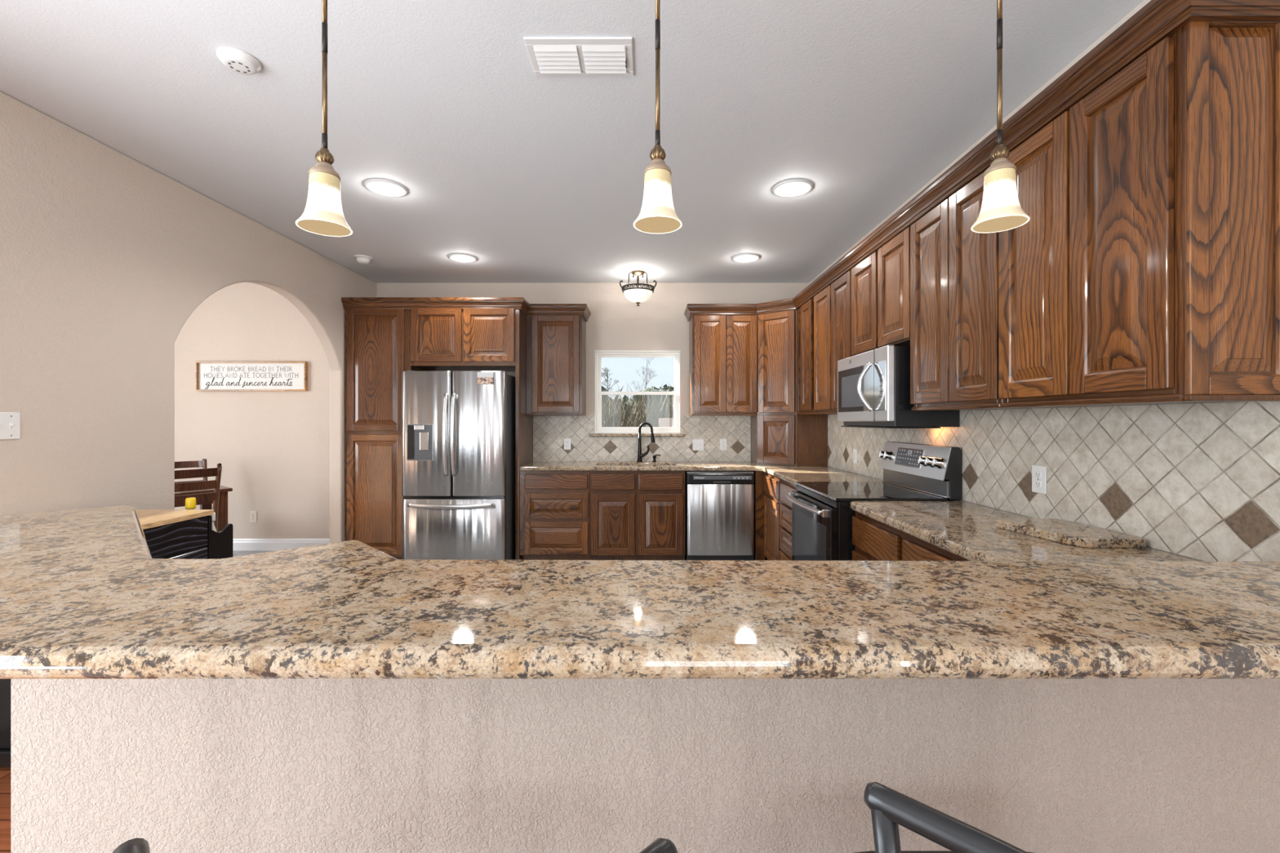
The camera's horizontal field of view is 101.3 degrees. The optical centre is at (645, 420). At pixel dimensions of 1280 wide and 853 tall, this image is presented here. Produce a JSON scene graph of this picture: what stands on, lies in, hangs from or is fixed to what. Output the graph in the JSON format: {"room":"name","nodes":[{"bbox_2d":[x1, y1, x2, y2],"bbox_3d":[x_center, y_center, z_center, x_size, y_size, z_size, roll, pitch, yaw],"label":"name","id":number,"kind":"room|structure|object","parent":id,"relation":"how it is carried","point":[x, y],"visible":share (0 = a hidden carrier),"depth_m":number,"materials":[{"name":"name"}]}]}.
{"room":"kitchen","nodes":[
{"label":"kitchen","id":0,"kind":"room"},
{"bbox_2d":[0,91,376,542],"bbox_3d":[-2.804,-0.038,0.212,0.108,2.740,10.325,0,0,0],"label":"wall","id":1,"kind":"structure","parent":0,"point":[105,256],"depth_m":2.66,"materials":[{"name":"beige paint"}]},
{"bbox_2d":[0,412,20,439],"bbox_3d":[-2.740,0.023,2.246,0.018,0.116,0.116,0,0,0],"label":"light switch","id":2,"kind":"object","parent":1,"relation":"attached to","point":[10,422],"visible":1,"depth_m":2.27,"materials":[{"name":"white plastic"}]},
{"bbox_2d":[0,551,768,852],"bbox_3d":[-2.150,1.380,0.290,7.900,0.104,10.480,0,0,0],"label":"floor","id":3,"kind":"structure","parent":0,"point":[5,772],"depth_m":1.82,"materials":[{"name":"red wood"}]},
{"bbox_2d":[0,509,232,767],"bbox_3d":[-2.409,0.882,2.347,0.627,0.900,0.714,0,0,0],"label":"kitchen cart","id":4,"kind":"object","parent":3,"relation":"on","point":[168,533],"visible":0.16,"depth_m":2.37,"materials":[{"name":"brown wood"}]},
{"bbox_2d":[185,497,195,509],"bbox_3d":[-2.284,0.617,2.635,0.069,0.457,0.069,0,0,0],"label":"candle","id":5,"kind":"object","parent":4,"relation":"in","point":[190,503],"visible":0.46,"depth_m":2.62,"materials":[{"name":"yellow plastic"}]},
{"bbox_2d":[212,511,217,532],"bbox_3d":[-2.180,0.653,2.630,0.061,0.385,0.061,0,0,0],"label":"squeeze bottle","id":6,"kind":"object","parent":4,"relation":"in","point":[214,514],"visible":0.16,"depth_m":2.63,"materials":[{"name":"white plastic"}]},
{"bbox_2d":[174,458,207,483],"bbox_3d":[-4.239,0.854,4.804,0.520,0.965,0.458,0,0,37],"label":"dining chair","id":7,"kind":"object","parent":3,"relation":"on","point":[179,464],"visible":0.15,"depth_m":5.04,"materials":[{"name":"brown wood"}]},
{"bbox_2d":[174,462,222,530],"bbox_3d":[-3.559,0.830,3.967,0.526,1.013,0.458,0,0,37],"label":"dining chair","id":8,"kind":"object","parent":3,"relation":"on","point":[212,472],"visible":0.23,"depth_m":3.91,"materials":[{"name":"brown wood"}]},
{"bbox_2d":[174,485,232,532],"bbox_3d":[-3.998,0.952,4.261,0.570,0.760,0.900,0,0,37],"label":"dining table","id":9,"kind":"object","parent":3,"relation":"on","point":[222,520],"visible":0.1,"depth_m":4.41,"materials":[{"name":"brown wood"}]},
{"bbox_2d":[344,308,429,559],"bbox_3d":[-2.446,0.132,5.072,0.604,2.400,0.603,0,0,0],"label":"pantry cabinet","id":10,"kind":"object","parent":3,"relation":"on","point":[377,341],"visible":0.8,"depth_m":4.77,"materials":[{"name":"brown wood"}]},
{"bbox_2d":[111,837,677,852],"bbox_3d":[-0.190,0.825,0.456,0.434,1.009,0.434,0,0,0],"label":"bar stool","id":11,"kind":"object","parent":3,"relation":"on","point":[136,845],"visible":1,"depth_m":0.40,"materials":[{"name":"grey metal"}]},
{"bbox_2d":[402,370,515,559],"bbox_3d":[-1.670,0.448,4.909,0.890,1.768,0.883,0,0,0],"label":"refrigerator","id":12,"kind":"object","parent":3,"relation":"on","point":[459,432],"visible":0.89,"depth_m":4.54,"materials":[{"name":"silver metal"}]},
{"bbox_2d":[477,372,493,383],"bbox_3d":[-1.387,-0.366,4.539,0.140,0.100,0.003,0,0,0],"label":"print","id":13,"kind":"object","parent":12,"relation":"attached to","point":[482,377],"visible":1,"depth_m":4.54},
{"bbox_2d":[410,308,533,559],"bbox_3d":[-1.649,0.132,5.072,0.991,2.400,0.603,0,0,0],"label":"tall cabinet","id":14,"kind":"object","parent":3,"relation":"on","point":[451,340],"visible":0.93,"depth_m":4.78,"materials":[{"name":"brown wood"}]},
{"bbox_2d":[341,297,591,321],"bbox_3d":[-1.598,-1.063,4.852,2.276,0.099,0.483,0,0,-15],"label":"crown molding","id":15,"kind":"structure","parent":14,"relation":"attached to","point":[405,303],"depth_m":4.76,"materials":[{"name":"brown wood"}]},
{"bbox_2d":[520,471,591,559],"bbox_3d":[-0.832,0.896,5.076,0.640,0.872,0.592,0,0,0],"label":"base cabinet","id":16,"kind":"object","parent":3,"relation":"on","point":[555,505],"visible":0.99,"depth_m":4.78,"materials":[{"name":"brown wood"}]},
{"bbox_2d":[590,471,684,559],"bbox_3d":[-0.074,0.896,5.076,0.872,0.872,0.592,0,0,0],"label":"base cabinet","id":17,"kind":"object","parent":3,"relation":"on","point":[635,515],"visible":1,"depth_m":4.78,"materials":[{"name":"brown wood"}]},
{"bbox_2d":[684,471,754,559],"bbox_3d":[0.683,0.898,5.061,0.614,0.868,0.597,0,0,0],"label":"dishwasher","id":18,"kind":"object","parent":3,"relation":"on","point":[719,505],"visible":0.99,"depth_m":4.77,"materials":[{"name":"silver metal"}]},
{"bbox_2d":[753,471,782,559],"bbox_3d":[1.335,0.896,4.787,0.661,0.872,1.156,0,0,0],"label":"base cabinet","id":19,"kind":"object","parent":3,"relation":"on","point":[766,486],"visible":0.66,"depth_m":4.66,"materials":[{"name":"brown wood"}]},
{"bbox_2d":[519,461,882,484],"bbox_3d":[0.256,0.438,4.431,2.811,0.040,1.870,0,0,0],"label":"countertop","id":20,"kind":"structure","parent":19,"relation":"on","point":[791,474],"depth_m":4.77,"materials":[{"name":"brown stone"}]},
{"bbox_2d":[636,422,655,462],"bbox_3d":[0.004,0.217,5.265,0.199,0.401,0.060,0,0,22],"label":"faucet","id":21,"kind":"object","parent":20,"relation":"on","point":[640,455],"visible":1,"depth_m":5.27,"materials":[{"name":"black metal"}]},
{"bbox_2d":[652,454,660,462],"bbox_3d":[0.107,0.379,5.276,0.089,0.077,0.040,0,0,40],"label":"soap dispenser","id":22,"kind":"object","parent":20,"relation":"on","point":[654,457],"visible":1,"depth_m":5.28,"materials":[{"name":"black metal"}]},
{"bbox_2d":[751,309,827,466],"bbox_3d":[1.369,-0.326,5.077,0.593,1.485,0.584,0,0,0],"label":"cabinet","id":23,"kind":"object","parent":20,"relation":"on","point":[780,436],"visible":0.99,"depth_m":4.87,"materials":[{"name":"brown wood"}]},
{"bbox_2d":[684,0,1279,321],"bbox_3d":[1.269,-1.063,3.387,0.908,0.099,4.278,0,0,-14],"label":"crown molding","id":24,"kind":"structure","parent":23,"relation":"attached to","point":[1157,20],"depth_m":1.75,"materials":[{"name":"brown wood"}]},
{"bbox_2d":[779,480,796,559],"bbox_3d":[1.367,0.896,3.854,0.595,0.872,0.705,0,0,0],"label":"base cabinet","id":25,"kind":"object","parent":3,"relation":"on","point":[785,507],"visible":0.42,"depth_m":4.04,"materials":[{"name":"brown wood"}]},
{"bbox_2d":[785,441,961,560],"bbox_3d":[1.275,0.721,3.118,0.760,1.162,0.745,0,0,0],"label":"range","id":26,"kind":"object","parent":3,"relation":"on","point":[822,514],"visible":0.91,"depth_m":2.95,"materials":[{"name":"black metal"}]},
{"bbox_2d":[795,481,947,501],"bbox_3d":[1.285,0.415,3.118,0.590,0.017,0.745,0,0,0],"label":"cooktop","id":27,"kind":"object","parent":26,"relation":"in","point":[826,491],"depth_m":3.00,"materials":[{"name":"black glass"}]},
{"bbox_2d":[852,511,904,560],"bbox_3d":[1.367,0.896,2.475,0.595,0.872,0.520,0,0,0],"label":"base cabinet","id":28,"kind":"object","parent":3,"relation":"on","point":[873,540],"visible":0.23,"depth_m":2.46,"materials":[{"name":"brown wood"}]},
{"bbox_2d":[902,532,968,560],"bbox_3d":[1.367,0.896,1.599,0.595,0.872,1.230,0,0,0],"label":"base cabinet","id":29,"kind":"object","parent":3,"relation":"on","point":[913,548],"visible":0.02,"depth_m":2.04,"materials":[{"name":"brown wood"}]},
{"bbox_2d":[849,501,1200,561],"bbox_3d":[1.355,0.438,1.858,0.611,0.040,1.756,0,0,0],"label":"countertop","id":30,"kind":"structure","parent":29,"relation":"on","point":[968,531],"depth_m":1.92,"materials":[{"name":"brown stone"}]},
{"bbox_2d":[995,518,1146,547],"bbox_3d":[1.509,0.403,1.901,0.282,0.029,0.369,0,0,0],"label":"granite offcut","id":31,"kind":"object","parent":30,"relation":"on","point":[1067,532],"visible":1,"depth_m":1.83,"materials":[{"name":"beige stone"}]},
{"bbox_2d":[854,782,1034,852],"bbox_3d":[0.407,0.825,0.519,0.434,1.009,0.434,0,0,0],"label":"bar stool","id":32,"kind":"object","parent":3,"relation":"on","point":[890,808],"visible":1,"depth_m":0.43,"materials":[{"name":"grey metal"}]},
{"bbox_2d":[174,283,808,538],"bbox_3d":[-2.150,-0.038,5.450,7.900,2.740,0.150,0,0,0],"label":"wall","id":33,"kind":"structure","parent":0,"point":[272,448],"depth_m":5.38,"materials":[{"name":"beige paint"}]},
{"bbox_2d":[195,361,307,391],"bbox_3d":[-4.020,-0.451,5.356,1.120,0.300,0.038,0,0,0],"label":"wall sign","id":34,"kind":"object","parent":33,"relation":"attached to","point":[209,375],"visible":1,"depth_m":5.36,"materials":[{"name":"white wood"}]},
{"bbox_2d":[249,511,257,522],"bbox_3d":[-4.016,0.986,5.370,0.070,0.116,0.009,0,0,0],"label":"wall outlet","id":35,"kind":"object","parent":33,"relation":"attached to","point":[253,514],"visible":1,"depth_m":5.37,"materials":[{"name":"beige plastic"}]},
{"bbox_2d":[525,315,586,415],"bbox_3d":[-0.882,-0.558,5.204,0.539,1.019,0.338,0,0,0],"label":"upper cabinet","id":36,"kind":"object","parent":33,"relation":"attached to","point":[556,344],"visible":0.97,"depth_m":5.04,"materials":[{"name":"brown wood"}]},
{"bbox_2d":[589,350,684,436],"bbox_3d":[-0.090,-0.276,5.428,0.970,0.884,0.195,0,0,0],"label":"window","id":37,"kind":"structure","parent":33,"relation":"in","point":[599,431],"depth_m":5.42,"materials":[{"name":"white plastic"}]},
{"bbox_2d":[533,415,751,461],"bbox_3d":[-0.038,0.183,5.371,2.225,0.470,0.008,0,0,0],"label":"tile backsplash","id":38,"kind":"structure","parent":33,"relation":"attached to","point":[549,432],"depth_m":5.37,"materials":[{"name":"tile"}]},
{"bbox_2d":[564,438,570,449],"bbox_3d":[-0.800,0.240,5.362,0.070,0.116,0.009,0,0,0],"label":"wall outlet","id":39,"kind":"object","parent":38,"relation":"attached to","point":[566,441],"visible":1,"depth_m":5.36,"materials":[{"name":"white plastic"}]},
{"bbox_2d":[692,439,703,450],"bbox_3d":[0.537,0.248,5.357,0.116,0.116,0.018,0,0,0],"label":"light switch","id":40,"kind":"object","parent":38,"relation":"attached to","point":[697,444],"visible":1,"depth_m":5.36,"materials":[{"name":"white plastic"}]},
{"bbox_2d":[720,438,726,449],"bbox_3d":[0.793,0.244,5.362,0.070,0.116,0.009,0,0,0],"label":"wall outlet","id":41,"kind":"object","parent":38,"relation":"attached to","point":[722,441],"visible":1,"depth_m":5.36,"materials":[{"name":"white plastic"}]},
{"bbox_2d":[688,315,757,415],"bbox_3d":[0.760,-0.558,5.204,0.629,1.019,0.338,0,0,0],"label":"upper cabinet","id":42,"kind":"object","parent":33,"relation":"attached to","point":[722,348],"visible":0.97,"depth_m":5.04,"materials":[{"name":"brown wood"}]},
{"bbox_2d":[0,0,1143,283],"bbox_3d":[-2.150,-1.468,0.290,7.900,0.120,10.480,0,0,0],"label":"ceiling","id":43,"kind":"structure","parent":0,"point":[526,175],"depth_m":2.35,"materials":[{"name":"white paint"}]},
{"bbox_2d":[216,46,261,75],"bbox_3d":[-1.584,-1.392,2.046,0.140,0.032,0.140,0,0,0],"label":"smoke detector","id":44,"kind":"object","parent":43,"relation":"attached to","point":[237,60],"visible":1,"depth_m":2.02,"materials":[{"name":"white plastic"}]},
{"bbox_2d":[295,0,352,236],"bbox_3d":[-0.856,-0.961,1.400,0.131,0.895,0.131,0,0,0],"label":"pendant lamp","id":45,"kind":"object","parent":43,"relation":"hanging from","point":[322,215],"visible":1,"depth_m":1.38,"materials":[{"name":"white glass"}]},
{"bbox_2d":[354,254,373,264],"bbox_3d":[-2.436,-1.380,4.530,0.144,0.056,0.144,0,0,0],"label":"sensor","id":46,"kind":"object","parent":43,"relation":"attached to","point":[364,260],"visible":1,"depth_m":4.50,"materials":[{"name":"white plastic"}]},
{"bbox_2d":[364,178,407,197],"bbox_3d":[-1.569,-1.397,3.175,0.236,0.022,0.236,0,0,0],"label":"recessed light","id":47,"kind":"object","parent":43,"relation":"in","point":[386,188],"visible":1,"depth_m":3.15,"materials":[{"name":"white plastic"}]},
{"bbox_2d":[448,253,477,262],"bbox_3d":[-1.580,-1.397,4.535,0.236,0.022,0.236,0,0,0],"label":"recessed light","id":48,"kind":"object","parent":43,"relation":"in","point":[460,257],"visible":1,"depth_m":4.50,"materials":[{"name":"white glass"}]},
{"bbox_2d":[523,36,633,75],"bbox_3d":[-0.249,-1.399,2.030,0.400,0.018,0.210,0,0,0],"label":"ceiling vent","id":49,"kind":"object","parent":43,"relation":"in","point":[548,55],"visible":1,"depth_m":2.00,"materials":[{"name":"white plastic"}]},
{"bbox_2d":[619,270,656,306],"bbox_3d":[-0.072,-1.246,4.980,0.318,0.324,0.318,0,0,45],"label":"flush ceiling light","id":50,"kind":"object","parent":43,"relation":"attached to","point":[637,295],"visible":1,"depth_m":4.90,"materials":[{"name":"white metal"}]},
{"bbox_2d":[633,0,682,233],"bbox_3d":[0.032,-0.965,1.400,0.131,0.887,0.131,0,0,0],"label":"pendant lamp","id":51,"kind":"object","parent":43,"relation":"hanging from","point":[657,215],"visible":1,"depth_m":1.38,"materials":[{"name":"white glass"}]},
{"bbox_2d":[732,253,759,262],"bbox_3d":[0.866,-1.397,4.535,0.236,0.022,0.236,0,0,0],"label":"recessed light","id":52,"kind":"object","parent":43,"relation":"in","point":[745,257],"visible":1,"depth_m":4.50,"materials":[{"name":"white plastic"}]},
{"bbox_2d":[772,178,813,197],"bbox_3d":[0.890,-1.397,3.180,0.236,0.022,0.236,0,0,0],"label":"recessed light","id":53,"kind":"object","parent":43,"relation":"in","point":[791,188],"visible":1,"depth_m":3.15,"materials":[{"name":"white plastic"}]},
{"bbox_2d":[970,0,1030,233],"bbox_3d":[0.944,-0.966,1.400,0.131,0.885,0.131,0,0,0],"label":"pendant lamp","id":54,"kind":"object","parent":43,"relation":"hanging from","point":[1001,210],"visible":1,"depth_m":1.39,"materials":[{"name":"white glass"}]},
{"bbox_2d":[10,679,1279,852],"bbox_3d":[0.003,0.819,0.969,3.324,1.027,0.559,0,0,9],"label":"wall","id":55,"kind":"structure","parent":0,"point":[98,766],"depth_m":0.86,"materials":[{"name":"beige paint"}]},
{"bbox_2d":[0,505,1279,679],"bbox_3d":[-0.141,0.285,0.884,3.649,0.040,0.930,0,0,11],"label":"countertop","id":56,"kind":"structure","parent":55,"relation":"on","point":[84,594],"depth_m":0.71,"materials":[{"name":"brown stone"}]},
{"bbox_2d":[808,0,1237,561],"bbox_3d":[1.735,-0.038,0.212,0.130,2.740,10.325,0,0,0],"label":"wall","id":57,"kind":"structure","parent":0,"point":[1144,2],"depth_m":2.30,"materials":[{"name":"beige paint"}]},
{"bbox_2d":[796,284,837,415],"bbox_3d":[1.516,-0.558,4.336,0.303,1.019,0.906,0,0,0],"label":"upper cabinet","id":58,"kind":"object","parent":57,"relation":"attached to","point":[814,317],"visible":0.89,"depth_m":4.23,"materials":[{"name":"brown wood"}]},
{"bbox_2d":[831,270,853,413],"bbox_3d":[1.516,-0.558,3.692,0.303,1.019,0.380,0,0,0],"label":"upper cabinet","id":59,"kind":"object","parent":57,"relation":"attached to","point":[841,289],"visible":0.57,"depth_m":3.70,"materials":[{"name":"brown wood"}]},
{"bbox_2d":[851,226,910,355],"bbox_3d":[1.516,-0.746,3.107,0.303,0.644,0.777,0,0,0],"label":"upper cabinet","id":60,"kind":"object","parent":57,"relation":"attached to","point":[881,282],"visible":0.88,"depth_m":3.03,"materials":[{"name":"brown wood"}]},
{"bbox_2d":[837,345,959,428],"bbox_3d":[1.427,-0.178,3.135,0.464,0.441,0.730,0,0,0],"label":"microwave","id":61,"kind":"object","parent":60,"relation":"attached to","point":[873,386],"visible":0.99,"depth_m":2.85,"materials":[{"name":"silver metal"}]},
{"bbox_2d":[910,170,1074,411],"bbox_3d":[1.516,-0.558,2.378,0.303,1.019,0.678,0,0,0],"label":"upper cabinet","id":62,"kind":"object","parent":57,"relation":"attached to","point":[954,268],"visible":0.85,"depth_m":2.32,"materials":[{"name":"brown wood"}]},
{"bbox_2d":[827,401,1279,561],"bbox_3d":[1.666,0.000,2.895,0.008,0.836,3.790,0,0,0],"label":"tile backsplash","id":63,"kind":"structure","parent":57,"relation":"attached to","point":[1197,481],"depth_m":1.79,"materials":[{"name":"tile"}]},
{"bbox_2d":[853,448,857,463],"bbox_3d":[1.657,0.282,4.155,0.009,0.116,0.070,0,0,0],"label":"wall outlet","id":64,"kind":"object","parent":63,"relation":"attached to","point":[855,451],"visible":1,"depth_m":4.15,"materials":[{"name":"white plastic"}]},
{"bbox_2d":[1031,465,1046,494],"bbox_3d":[1.657,0.248,2.213,0.009,0.116,0.078,0,0,0],"label":"wall outlet","id":65,"kind":"object","parent":63,"relation":"attached to","point":[1038,473],"visible":1,"depth_m":2.21,"materials":[{"name":"white plastic"}]},
{"bbox_2d":[1035,471,1041,478],"bbox_3d":[1.655,0.228,2.213,0.004,0.028,0.032,0,0,0],"label":"receptacle","id":66,"kind":"object","parent":65,"relation":"attached to","point":[1037,473],"depth_m":2.21,"materials":[{"name":"grey plastic"}]},
{"bbox_2d":[1035,480,1041,488],"bbox_3d":[1.655,0.268,2.213,0.004,0.028,0.032,0,0,0],"label":"receptacle","id":67,"kind":"object","parent":65,"relation":"attached to","point":[1037,483],"depth_m":2.21,"materials":[{"name":"grey plastic"}]},
{"bbox_2d":[998,21,1279,408],"bbox_3d":[1.517,-0.558,1.680,0.304,1.019,0.716,0,0,0],"label":"upper cabinet","id":68,"kind":"object","parent":57,"relation":"attached to","point":[1144,268],"visible":0.86,"depth_m":1.41,"materials":[{"name":"brown wood"}]},
{"bbox_3d":[-4.480,-0.038,3.138,3.240,2.740,4.475,0,0,0],"label":"wall","id":69,"kind":"structure","parent":0,"visible":0},
{"bbox_2d":[232,538,329,551],"bbox_3d":[-4.404,1.270,5.367,3.092,0.123,0.016,0,0,0],"label":"baseboard","id":70,"kind":"structure","parent":69,"relation":"attached to","point":[238,544],"depth_m":5.36,"materials":[{"name":"white paint"}]},
{"label":"outside","id":71,"kind":"structure","parent":0,"visible":0},
{"bbox_3d":[1.000,1.682,22.800,30.000,0.100,34.400,0,0,0],"label":"ground","id":72,"kind":"structure","parent":71,"visible":0},
{"bbox_2d":[601,367,618,396],"bbox_3d":[-1.046,0.032,15.429,0.664,3.206,0.453,0,0,19],"label":"bare tree","id":73,"kind":"object","parent":72,"relation":"on","point":[606,370],"visible":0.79,"depth_m":15.46,"materials":[{"name":"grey plant"}]},
{"bbox_2d":[601,378,674,426],"bbox_3d":[0.151,0.365,10.474,7.184,2.536,2.507,0,0,0],"label":"brush","id":74,"kind":"object","parent":72,"relation":"on","point":[657,412],"visible":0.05,"depth_m":10.10,"materials":[{"name":"green plant"}]},
{"bbox_2d":[601,386,674,426],"bbox_3d":[0.230,0.478,13.386,9.900,2.813,1.451,0,0,0],"label":"hedge","id":75,"kind":"object","parent":72,"relation":"on","point":[603,389],"visible":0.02,"depth_m":12.93,"materials":[{"name":"green plant"}]},
{"bbox_2d":[631,357,656,391],"bbox_3d":[-0.051,-0.285,14.337,0.818,3.836,0.846,0,0,7],"label":"bare tree","id":76,"kind":"object","parent":72,"relation":"on","point":[643,369],"visible":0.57,"depth_m":14.25,"materials":[{"name":"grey plant"}]},
{"bbox_2d":[657,417,673,426],"bbox_3d":[1.470,0.797,8.000,2.540,1.670,1.800,0,0,0],"label":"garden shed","id":77,"kind":"object","parent":72,"relation":"on","point":[663,422],"visible":0.08,"depth_m":7.81,"materials":[{"name":"white paint"}]},
{"bbox_2d":[658,384,674,391],"bbox_3d":[0.638,0.222,17.006,1.347,2.823,1.377,0,0,0],"label":"evergreen tree","id":78,"kind":"object","parent":72,"relation":"on","point":[665,386],"visible":0.03,"depth_m":16.91,"materials":[{"name":"green plant"}]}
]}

